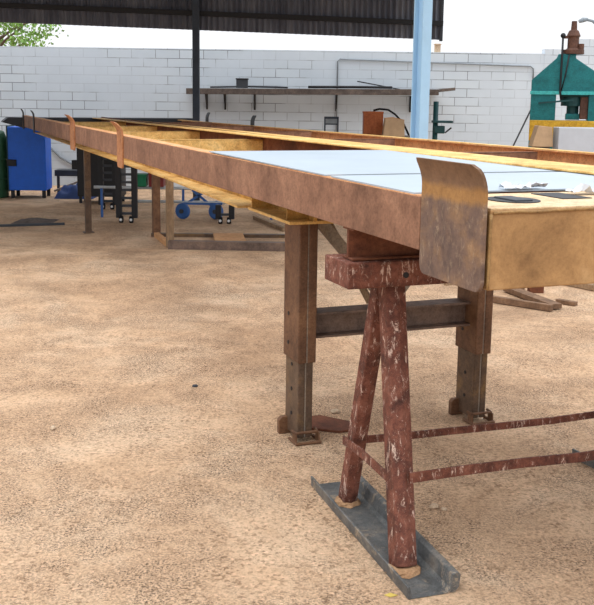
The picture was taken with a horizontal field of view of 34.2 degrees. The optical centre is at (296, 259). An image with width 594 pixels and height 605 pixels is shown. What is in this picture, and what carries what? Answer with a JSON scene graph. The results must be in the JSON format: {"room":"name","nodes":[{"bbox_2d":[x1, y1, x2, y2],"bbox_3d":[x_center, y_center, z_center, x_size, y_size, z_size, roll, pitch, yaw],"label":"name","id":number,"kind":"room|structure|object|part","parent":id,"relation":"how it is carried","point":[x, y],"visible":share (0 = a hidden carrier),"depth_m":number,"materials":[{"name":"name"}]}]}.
{"room":"metal workshop","nodes":[
{"label":"metal workshop","id":0,"kind":"room"},
{"bbox_2d":[0,0,440,39],"bbox_3d":[-3.388,-3.767,14.386,11.120,0.813,0.046,1,10,0],"label":"roof","id":1,"kind":"structure","parent":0,"point":[387,9],"depth_m":14.40,"materials":[{"name":"black metal"}]},
{"bbox_2d":[0,2,443,25],"bbox_3d":[-3.388,-3.731,14.318,11.122,0.370,0.090,1,10,0],"label":"trim","id":2,"kind":"structure","parent":1,"relation":"attached to","point":[2,5],"depth_m":14.28,"materials":[{"name":"black paint"}]},
{"bbox_2d":[439,0,443,40],"bbox_3d":[2.162,-3.683,14.400,0.040,0.830,0.090,1,10,0],"label":"trim","id":3,"kind":"structure","parent":1,"relation":"attached to","point":[442,1],"depth_m":14.37,"materials":[{"name":"grey paint"}]},
{"bbox_2d":[0,185,593,604],"bbox_3d":[0.034,-2.449,24.938,60.000,0.200,70.000,1,10,0],"label":"floor","id":4,"kind":"structure","parent":0,"point":[149,486],"depth_m":4.66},
{"bbox_2d":[0,130,8,197],"bbox_3d":[-4.899,-1.505,15.069,0.770,1.060,0.770,1,10,0],"label":"drum","id":5,"kind":"object","parent":4,"relation":"on","point":[4,193],"visible":0.78,"depth_m":14.97,"materials":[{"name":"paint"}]},
{"bbox_2d":[6,125,51,197],"bbox_3d":[-4.205,-1.543,15.172,0.590,1.120,0.500,0,10,-3],"label":"base cabinet","id":6,"kind":"object","parent":4,"relation":"on","point":[29,164],"visible":0.91,"depth_m":14.97,"materials":[{"name":"metal"}]},
{"bbox_3d":[-4.492,-1.597,15.163,0.015,1.020,0.472,0,10,-3],"label":"edge trim","id":7,"kind":"part","parent":6,"relation":"part of","materials":[{"name":"paint"}]},
{"bbox_3d":[-4.438,-1.025,15.085,0.050,0.120,0.050,0,10,-3],"label":"leg","id":8,"kind":"part","parent":6,"relation":"part of","materials":[{"name":"black paint"}]},
{"bbox_2d":[0,222,64,226],"bbox_3d":[-3.319,-0.426,11.870,0.901,0.030,0.030,-3,10,-19],"label":"rod","id":9,"kind":"object","parent":4,"relation":"on","point":[63,223],"visible":1,"depth_m":11.88,"materials":[{"name":"grey paint"}]},
{"bbox_2d":[0,22,68,46],"bbox_3d":[-7.144,-4.298,22.748,3.416,3.998,2.936,-3,10,-21],"label":"leafy tree","id":10,"kind":"object","parent":4,"relation":"on","point":[19,26],"visible":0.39,"depth_m":22.45,"materials":[{"name":"green plant"}]},
{"bbox_2d":[11,218,59,223],"bbox_3d":[-3.333,-0.505,12.293,0.500,0.044,0.500,1,10,0],"label":"heap","id":11,"kind":"object","parent":4,"relation":"on","point":[27,220],"visible":0.86,"depth_m":12.20,"materials":[{"name":"grey metal"}]},
{"bbox_2d":[54,181,76,191],"bbox_3d":[-3.583,-1.256,15.686,0.717,0.306,0.120,-1,10,-8],"label":"plank","id":12,"kind":"object","parent":4,"relation":"on","point":[75,182],"visible":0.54,"depth_m":15.62,"materials":[{"name":"grey wood"}]},
{"bbox_2d":[55,169,76,192],"bbox_3d":[-3.457,-1.298,16.013,1.050,0.380,0.300,1,10,0],"label":"bench","id":13,"kind":"object","parent":4,"relation":"on","point":[58,172],"visible":0.38,"depth_m":15.85,"materials":[{"name":"grey paint"}]},
{"bbox_3d":[-3.933,-1.238,15.913,0.040,0.280,0.040,1,9,0],"label":"leg","id":14,"kind":"part","parent":13,"relation":"part of","materials":[{"name":"grey paint"}]},
{"bbox_2d":[54,184,95,198],"bbox_3d":[-3.485,-1.111,15.234,0.600,0.262,0.500,1,10,0],"label":"tarpaulin","id":15,"kind":"object","parent":4,"relation":"on","point":[66,192],"visible":0.51,"depth_m":15.04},
{"bbox_2d":[83,150,94,233],"bbox_3d":[-2.449,-0.818,11.286,0.120,1.020,0.120,-3,10,-21],"label":"post","id":16,"kind":"object","parent":4,"relation":"on","point":[86,155],"visible":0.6,"depth_m":11.26,"materials":[{"name":"metal"}]},
{"bbox_2d":[72,148,125,202],"bbox_3d":[-2.991,-1.367,14.581,0.740,1.000,0.400,1,10,0],"label":"rack","id":17,"kind":"object","parent":4,"relation":"on","point":[78,164],"visible":0.43,"depth_m":14.40,"materials":[{"name":"metal"}]},
{"bbox_2d":[97,155,115,208],"bbox_3d":[-2.683,-1.209,13.664,0.270,1.000,0.140,1,10,0],"label":"rack","id":18,"kind":"object","parent":4,"relation":"on","point":[101,159],"visible":0.62,"depth_m":13.67,"materials":[{"name":"black metal"}]},
{"bbox_2d":[115,161,137,222],"bbox_3d":[-2.167,-0.962,12.234,0.270,1.000,0.140,1,10,0],"label":"rack","id":19,"kind":"object","parent":4,"relation":"on","point":[118,171],"visible":0.83,"depth_m":12.25,"materials":[{"name":"black metal"}]},
{"bbox_2d":[94,186,271,219],"bbox_3d":[-1.440,-0.745,12.755,2.500,0.419,0.140,1,10,0],"label":"trolley","id":20,"kind":"object","parent":4,"relation":"on","point":[182,210],"visible":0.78,"depth_m":12.77,"materials":[{"name":"blue metal"}]},
{"bbox_2d":[137,173,147,186],"bbox_3d":[-2.066,-1.056,12.786,0.180,0.165,0.220,1,10,0],"label":"crate","id":21,"kind":"object","parent":20,"relation":"on","point":[142,177],"visible":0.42,"depth_m":12.69,"materials":[{"name":"green plastic"}]},
{"bbox_3d":[-1.887,-0.947,12.773,1.600,0.038,0.040,1,9,0],"label":"rail","id":22,"kind":"part","parent":20,"relation":"part of","materials":[{"name":"grey metal"}]},
{"bbox_2d":[148,173,164,186],"bbox_3d":[-1.855,-1.080,12.781,0.210,0.220,0.210,1,10,0],"label":"crate","id":23,"kind":"object","parent":20,"relation":"on","point":[162,180],"visible":0.17,"depth_m":12.69,"materials":[{"name":"red paint"}]},
{"bbox_3d":[-1.190,-0.760,12.803,2.000,0.038,0.040,1,9,0],"label":"rail","id":24,"kind":"part","parent":20,"relation":"part of","materials":[{"name":"blue metal"}]},
{"bbox_2d":[192,0,199,200],"bbox_3d":[-1.506,-2.484,14.411,0.200,3.300,0.200,1,10,0],"label":"steel post","id":25,"kind":"object","parent":4,"relation":"on","point":[195,3],"visible":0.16,"depth_m":14.29,"materials":[{"name":"metal"}]},
{"bbox_2d":[151,174,284,250],"bbox_3d":[-0.772,-0.694,10.628,1.808,1.040,1.074,1,10,0],"label":"support stand","id":26,"kind":"object","parent":4,"relation":"on","point":[222,241],"visible":0.68,"depth_m":10.25,"materials":[{"name":"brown wood"}]},
{"bbox_3d":[-1.622,-0.785,11.097,0.080,1.040,0.100,-3,10,-21],"label":"post","id":27,"kind":"part","parent":26,"relation":"part of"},
{"bbox_3d":[-1.351,-0.637,10.238,0.070,1.040,0.080,-3,10,-21],"label":"post","id":28,"kind":"part","parent":26,"relation":"part of","materials":[{"name":"brown wood"}]},
{"bbox_2d":[215,204,234,223],"bbox_3d":[-0.922,-0.575,12.326,0.240,0.240,0.140,1,10,0],"label":"rack","id":29,"kind":"object","parent":4,"relation":"on","point":[218,214],"visible":0.91,"depth_m":12.31,"materials":[{"name":"black metal"}]},
{"bbox_2d":[253,216,284,231],"bbox_3d":[-0.359,-0.461,12.268,0.050,0.050,1.221,-3,10,-19],"label":"wooden stick","id":30,"kind":"object","parent":4,"relation":"on","point":[257,218],"visible":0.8,"depth_m":12.16,"materials":[{"name":"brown wood"}]},
{"bbox_2d":[312,415,349,432],"bbox_3d":[0.165,0.821,4.766,0.343,0.012,0.201,7,11,32],"label":"steel plate","id":31,"kind":"object","parent":4,"relation":"on","point":[322,423],"visible":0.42,"depth_m":4.77,"materials":[{"name":"brown metal"}]},
{"bbox_2d":[324,116,338,131],"bbox_3d":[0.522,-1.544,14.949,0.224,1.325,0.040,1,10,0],"label":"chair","id":32,"kind":"object","parent":4,"relation":"on","point":[327,120],"visible":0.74,"depth_m":14.84,"materials":[{"name":"paint"}]},
{"bbox_3d":[0.530,-2.128,14.851,0.170,0.070,0.020,1,9,0],"label":"panel","id":33,"kind":"part","parent":32,"relation":"part of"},
{"bbox_2d":[330,409,339,413],"bbox_3d":[0.196,0.781,4.975,0.055,0.022,0.036,1,10,-1],"label":"stone","id":34,"kind":"object","parent":4,"relation":"on","point":[333,411],"visible":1,"depth_m":4.96,"materials":[{"name":"beige stone"}]},
{"bbox_2d":[385,593,397,596],"bbox_3d":[0.307,1.097,3.153,0.039,0.002,0.023,6,11,29],"label":"dry leaf","id":35,"kind":"object","parent":4,"relation":"on","point":[388,594],"visible":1,"depth_m":3.15,"materials":[{"name":"yellow plant"}]},
{"bbox_2d":[410,0,432,138],"bbox_3d":[1.172,-1.568,9.164,0.320,3.300,0.320,-7,12,-39],"label":"steel column","id":36,"kind":"structure","parent":4,"relation":"on","point":[422,33],"depth_m":9.11,"materials":[{"name":"blue metal"}]},
{"bbox_2d":[429,503,437,508],"bbox_3d":[0.543,0.978,3.833,0.034,0.021,0.037,5,10,24],"label":"stone","id":37,"kind":"object","parent":4,"relation":"on","point":[433,505],"visible":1,"depth_m":3.82,"materials":[{"name":"beige stone"}]},
{"bbox_2d":[431,101,452,139],"bbox_3d":[1.899,-1.320,12.955,0.400,1.580,0.360,1,10,0],"label":"drill","id":38,"kind":"object","parent":4,"relation":"on","point":[437,129],"visible":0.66,"depth_m":12.82,"materials":[{"name":"teal paint"}]},
{"bbox_2d":[311,253,593,599],"bbox_3d":[0.965,0.473,3.777,1.780,1.046,0.980,-3,10,-21],"label":"trestle","id":39,"kind":"object","parent":4,"relation":"on","point":[385,528],"visible":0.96,"depth_m":3.39,"materials":[{"name":"red paint"}]},
{"bbox_2d":[1,109,593,445],"bbox_3d":[-0.695,-0.599,8.860,2.911,1.437,12.707,-3,10,-21],"label":"chassis","id":40,"kind":"object","parent":39,"relation":"on","point":[467,236],"visible":0.99,"depth_m":4.43,"materials":[{"name":"brown metal"}]},
{"bbox_3d":[-3.411,-1.778,12.444,0.042,0.285,0.110,-3,10,-21],"label":"guide plate","id":41,"kind":"part","parent":40,"relation":"part of","materials":[{"name":"black paint"}]},
{"bbox_3d":[-2.184,-1.221,9.273,0.066,0.337,0.280,-3,10,-21],"label":"guide plate","id":42,"kind":"part","parent":40,"relation":"part of","materials":[{"name":"brown metal"}]},
{"bbox_3d":[-1.321,-0.840,7.066,0.066,0.337,0.200,-3,10,-21],"label":"guide plate","id":43,"kind":"part","parent":40,"relation":"part of","materials":[{"name":"brown metal"}]},
{"bbox_3d":[-1.243,-1.913,13.490,0.042,0.285,0.120,-3,10,-21],"label":"guide plate","id":44,"kind":"part","parent":40,"relation":"part of","materials":[{"name":"grey paint"}]},
{"bbox_3d":[-1.768,-1.055,8.398,0.070,0.177,12.040,-3,10,-21],"label":"rail","id":45,"kind":"part","parent":40,"relation":"part of","materials":[{"name":"brown metal"}]},
{"bbox_3d":[-0.524,-1.595,11.651,0.042,0.285,0.120,-3,10,-21],"label":"guide plate","id":46,"kind":"part","parent":40,"relation":"part of","materials":[{"name":"grey paint"}]},
{"bbox_3d":[-0.033,-0.214,4.611,0.240,0.014,0.620,-3,10,-21],"label":"mounting plate","id":47,"kind":"part","parent":40,"relation":"part of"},
{"bbox_3d":[0.016,0.143,4.518,0.090,0.658,0.200,-3,10,-21],"label":"landing leg","id":48,"kind":"part","parent":40,"relation":"part of","materials":[{"name":"brown metal"}]},
{"bbox_3d":[0.368,-1.134,9.220,0.070,0.230,12.040,-3,10,-21],"label":"rail","id":49,"kind":"part","parent":40,"relation":"part of","materials":[{"name":"brown metal"}]},
{"bbox_2d":[209,150,565,175],"bbox_3d":[0.351,-0.454,4.416,1.121,0.005,1.538,-3,10,-21],"label":"sheet","id":50,"kind":"object","parent":40,"relation":"on","point":[320,162],"visible":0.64,"depth_m":4.25,"materials":[{"name":"white metal"}]},
{"bbox_3d":[0.414,-0.102,2.658,0.039,0.339,0.339,-3,10,-21],"label":"guide plate","id":51,"kind":"part","parent":40,"relation":"part of","materials":[{"name":"brown metal"}]},
{"bbox_2d":[331,172,593,193],"bbox_3d":[0.758,-0.274,3.374,1.121,0.005,0.635,-3,10,-21],"label":"sheet","id":52,"kind":"object","parent":40,"relation":"on","point":[408,183],"visible":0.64,"depth_m":3.34,"materials":[{"name":"white metal"}]},
{"bbox_2d":[499,181,547,188],"bbox_3d":[0.710,-0.236,3.038,0.154,0.023,0.067,-3,10,-21],"label":"scrap","id":53,"kind":"object","parent":52,"relation":"on","point":[505,185],"visible":1,"depth_m":3.03,"materials":[{"name":"paper"}]},
{"bbox_3d":[0.895,0.117,4.835,0.090,0.688,0.200,-3,10,-21],"label":"landing leg","id":54,"kind":"part","parent":40,"relation":"part of","materials":[{"name":"brown metal"}]},
{"bbox_3d":[1.529,-0.212,3.090,2.332,0.006,0.354,-3,10,-21],"label":"plate","id":55,"kind":"part","parent":40,"relation":"part of","materials":[{"name":"beige metal"}]},
{"bbox_2d":[565,184,593,192],"bbox_3d":[0.923,-0.220,2.950,0.211,0.031,0.067,-3,10,-21],"label":"scrap","id":56,"kind":"object","parent":40,"relation":"on","point":[587,188],"visible":1,"depth_m":2.91,"materials":[{"name":"paper"}]},
{"bbox_3d":[0.258,0.516,3.671,0.062,0.955,0.303,-3,10,-23],"label":"leg","id":57,"kind":"part","parent":39,"relation":"part of","materials":[{"name":"red metal"}]},
{"bbox_3d":[0.351,0.564,3.382,0.089,0.962,0.364,-1,10,-8],"label":"leg","id":58,"kind":"part","parent":39,"relation":"part of","materials":[{"name":"red metal"}]},
{"bbox_2d":[512,111,529,145],"bbox_3d":[3.753,-2.001,16.665,1.233,1.766,0.028,-7,12,-38],"label":"pipe","id":59,"kind":"object","parent":4,"relation":"on","point":[529,111],"visible":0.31,"depth_m":16.72,"materials":[{"name":"grey metal"}]},
{"bbox_2d":[493,295,552,311],"bbox_3d":[1.730,0.340,7.627,0.604,0.050,0.045,8,12,38],"label":"plank","id":60,"kind":"object","parent":4,"relation":"on","point":[496,299],"visible":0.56,"depth_m":7.57,"materials":[{"name":"brown wood"}]},
{"bbox_2d":[503,288,561,308],"bbox_3d":[1.906,0.305,7.849,0.100,0.040,0.743,-2,10,-17],"label":"plank","id":61,"kind":"object","parent":4,"relation":"on","point":[521,293],"visible":0.76,"depth_m":7.79,"materials":[{"name":"brown wood"}]},
{"bbox_2d":[527,287,543,292],"bbox_3d":[2.027,0.219,8.194,0.120,0.120,0.100,1,10,0],"label":"block","id":62,"kind":"object","parent":4,"relation":"on","point":[536,289],"visible":0.33,"depth_m":8.15,"materials":[{"name":"brown wood"}]},
{"bbox_2d":[528,125,552,148],"bbox_3d":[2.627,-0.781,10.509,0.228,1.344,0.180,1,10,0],"label":"cardboard box","id":63,"kind":"object","parent":4,"relation":"on","point":[542,136],"visible":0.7,"depth_m":10.34,"materials":[{"name":"cardboard"}]},
{"bbox_2d":[528,21,593,148],"bbox_3d":[3.174,-1.555,11.585,0.770,2.530,0.515,3,10,14],"label":"press","id":64,"kind":"object","parent":4,"relation":"on","point":[567,77],"visible":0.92,"depth_m":11.32,"materials":[{"name":"teal paint"}]},
{"bbox_3d":[2.913,-1.137,11.582,0.290,1.700,0.120,3,10,14],"label":"post","id":65,"kind":"part","parent":64,"relation":"part of","materials":[{"name":"teal paint"}]},
{"bbox_3d":[3.039,-1.853,11.328,0.403,0.060,0.030,4,10,17],"label":"lever","id":66,"kind":"part","parent":64,"relation":"part of","materials":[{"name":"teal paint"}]},
{"bbox_3d":[3.496,-1.133,11.606,0.090,1.700,0.450,3,10,14],"label":"post","id":67,"kind":"part","parent":64,"relation":"part of","materials":[{"name":"teal paint"}]},
{"bbox_2d":[556,298,577,305],"bbox_3d":[2.155,0.341,7.717,0.050,0.030,0.170,-9,13,-44],"label":"plank","id":68,"kind":"object","parent":4,"relation":"on","point":[562,301],"visible":0.89,"depth_m":7.69,"materials":[{"name":"brown wood"}]},
{"bbox_2d":[552,127,593,151],"bbox_3d":[3.251,-0.757,10.461,0.960,1.330,0.240,1,10,0],"label":"trough","id":69,"kind":"object","parent":4,"relation":"on","point":[564,138],"visible":0.41,"depth_m":10.26,"materials":[{"name":"grey paint"}]},
{"bbox_2d":[567,284,593,290],"bbox_3d":[2.572,0.239,8.297,0.100,0.050,1.110,-6,12,-35],"label":"plank","id":70,"kind":"object","parent":4,"relation":"on","point":[582,286],"visible":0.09,"depth_m":8.33,"materials":[{"name":"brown wood"}]},
{"bbox_2d":[578,17,593,23],"bbox_3d":[5.269,-2.833,17.663,0.422,3.104,0.090,1,10,0],"label":"street lamp","id":71,"kind":"object","parent":4,"relation":"on","point":[582,19],"visible":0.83,"depth_m":17.39,"materials":[{"name":"white metal"}]},
{"bbox_3d":[1.141,-1.132,13.191,0.950,1.110,0.600,1,9,0],"label":"work table","id":72,"kind":"object","parent":4,"relation":"on","visible":0},
{"bbox_2d":[362,111,383,135],"bbox_3d":[1.026,-1.841,13.073,0.270,0.325,0.250,1,10,0],"label":"case","id":73,"kind":"object","parent":72,"relation":"on","point":[372,120],"visible":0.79,"depth_m":12.96,"materials":[{"name":"orange paint"}]},
{"bbox_3d":[1.028,-1.989,13.048,0.270,0.025,0.250,1,9,0],"label":"lid","id":74,"kind":"part","parent":73,"relation":"part of","materials":[{"name":"orange paint"}]},
{"bbox_2d":[373,108,409,135],"bbox_3d":[1.284,-1.861,13.053,0.527,0.370,0.070,-1,10,-12],"label":"cable","id":75,"kind":"object","parent":72,"relation":"on","point":[385,109],"visible":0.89,"depth_m":13.02,"materials":[{"name":"rubber"}]},
{"bbox_2d":[382,117,404,136],"bbox_3d":[1.280,-1.763,12.832,0.289,0.256,0.210,1,10,0],"label":"cardboard box","id":76,"kind":"object","parent":72,"relation":"on","point":[392,126],"visible":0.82,"depth_m":12.73,"materials":[{"name":"beige cardboard"}]},
{"bbox_2d":[0,39,593,186],"bbox_3d":[-2.463,-2.634,17.106,23.000,2.680,0.220,1,10,0],"label":"wall","id":77,"kind":"structure","parent":0,"point":[487,104],"depth_m":16.93,"materials":[{"name":"white brick"}]},
{"bbox_2d":[51,147,71,164],"bbox_3d":[-3.950,-1.714,17.131,1.080,0.807,0.036,1,10,0],"label":"hose","id":78,"kind":"object","parent":77,"relation":"attached to","point":[52,149],"visible":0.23,"depth_m":17.10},
{"bbox_2d":[186,88,454,111],"bbox_3d":[0.406,-2.800,16.782,4.635,0.434,0.370,1,10,0],"label":"wall shelf","id":79,"kind":"object","parent":77,"relation":"attached to","point":[206,91],"visible":0.94,"depth_m":16.60,"materials":[{"name":"black paint"}]},
{"bbox_2d":[236,78,248,87],"bbox_3d":[-0.948,-3.047,16.678,0.220,0.165,0.140,1,10,0],"label":"metal box","id":80,"kind":"object","parent":79,"relation":"on","point":[240,82],"visible":1,"depth_m":16.62,"materials":[{"name":"grey paint"}]},
{"bbox_2d":[210,86,287,87],"bbox_3d":[-0.833,-2.997,16.777,1.351,0.048,0.048,1,10,0],"label":"rod","id":81,"kind":"object","parent":79,"relation":"on","point":[210,86],"visible":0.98,"depth_m":16.77,"materials":[{"name":"black paint"}]},
{"bbox_2d":[308,86,391,88],"bbox_3d":[0.916,-2.969,16.636,1.450,0.054,0.044,1,10,0],"label":"rod","id":82,"kind":"object","parent":79,"relation":"on","point":[367,87],"visible":1,"depth_m":16.62,"materials":[{"name":"black paint"}]},
{"bbox_2d":[357,81,397,88],"bbox_3d":[1.417,-3.021,16.748,0.753,0.150,0.020,1,10,0],"label":"rod","id":83,"kind":"object","parent":79,"relation":"on","point":[357,81],"visible":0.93,"depth_m":16.74,"materials":[{"name":"black paint"}]},
{"bbox_2d":[335,58,533,131],"bbox_3d":[2.409,-2.797,16.935,3.446,1.393,0.026,1,10,0],"label":"conduit pipe","id":84,"kind":"object","parent":77,"relation":"attached to","point":[340,58],"visible":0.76,"depth_m":16.82,"materials":[{"name":"metal"}]},
{"bbox_2d":[434,44,440,51],"bbox_3d":[2.462,-3.704,16.915,0.120,0.150,0.120,1,10,0],"label":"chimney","id":85,"kind":"object","parent":77,"relation":"on","point":[437,47],"visible":1,"depth_m":16.87,"materials":[{"name":"stone"}]}
]}

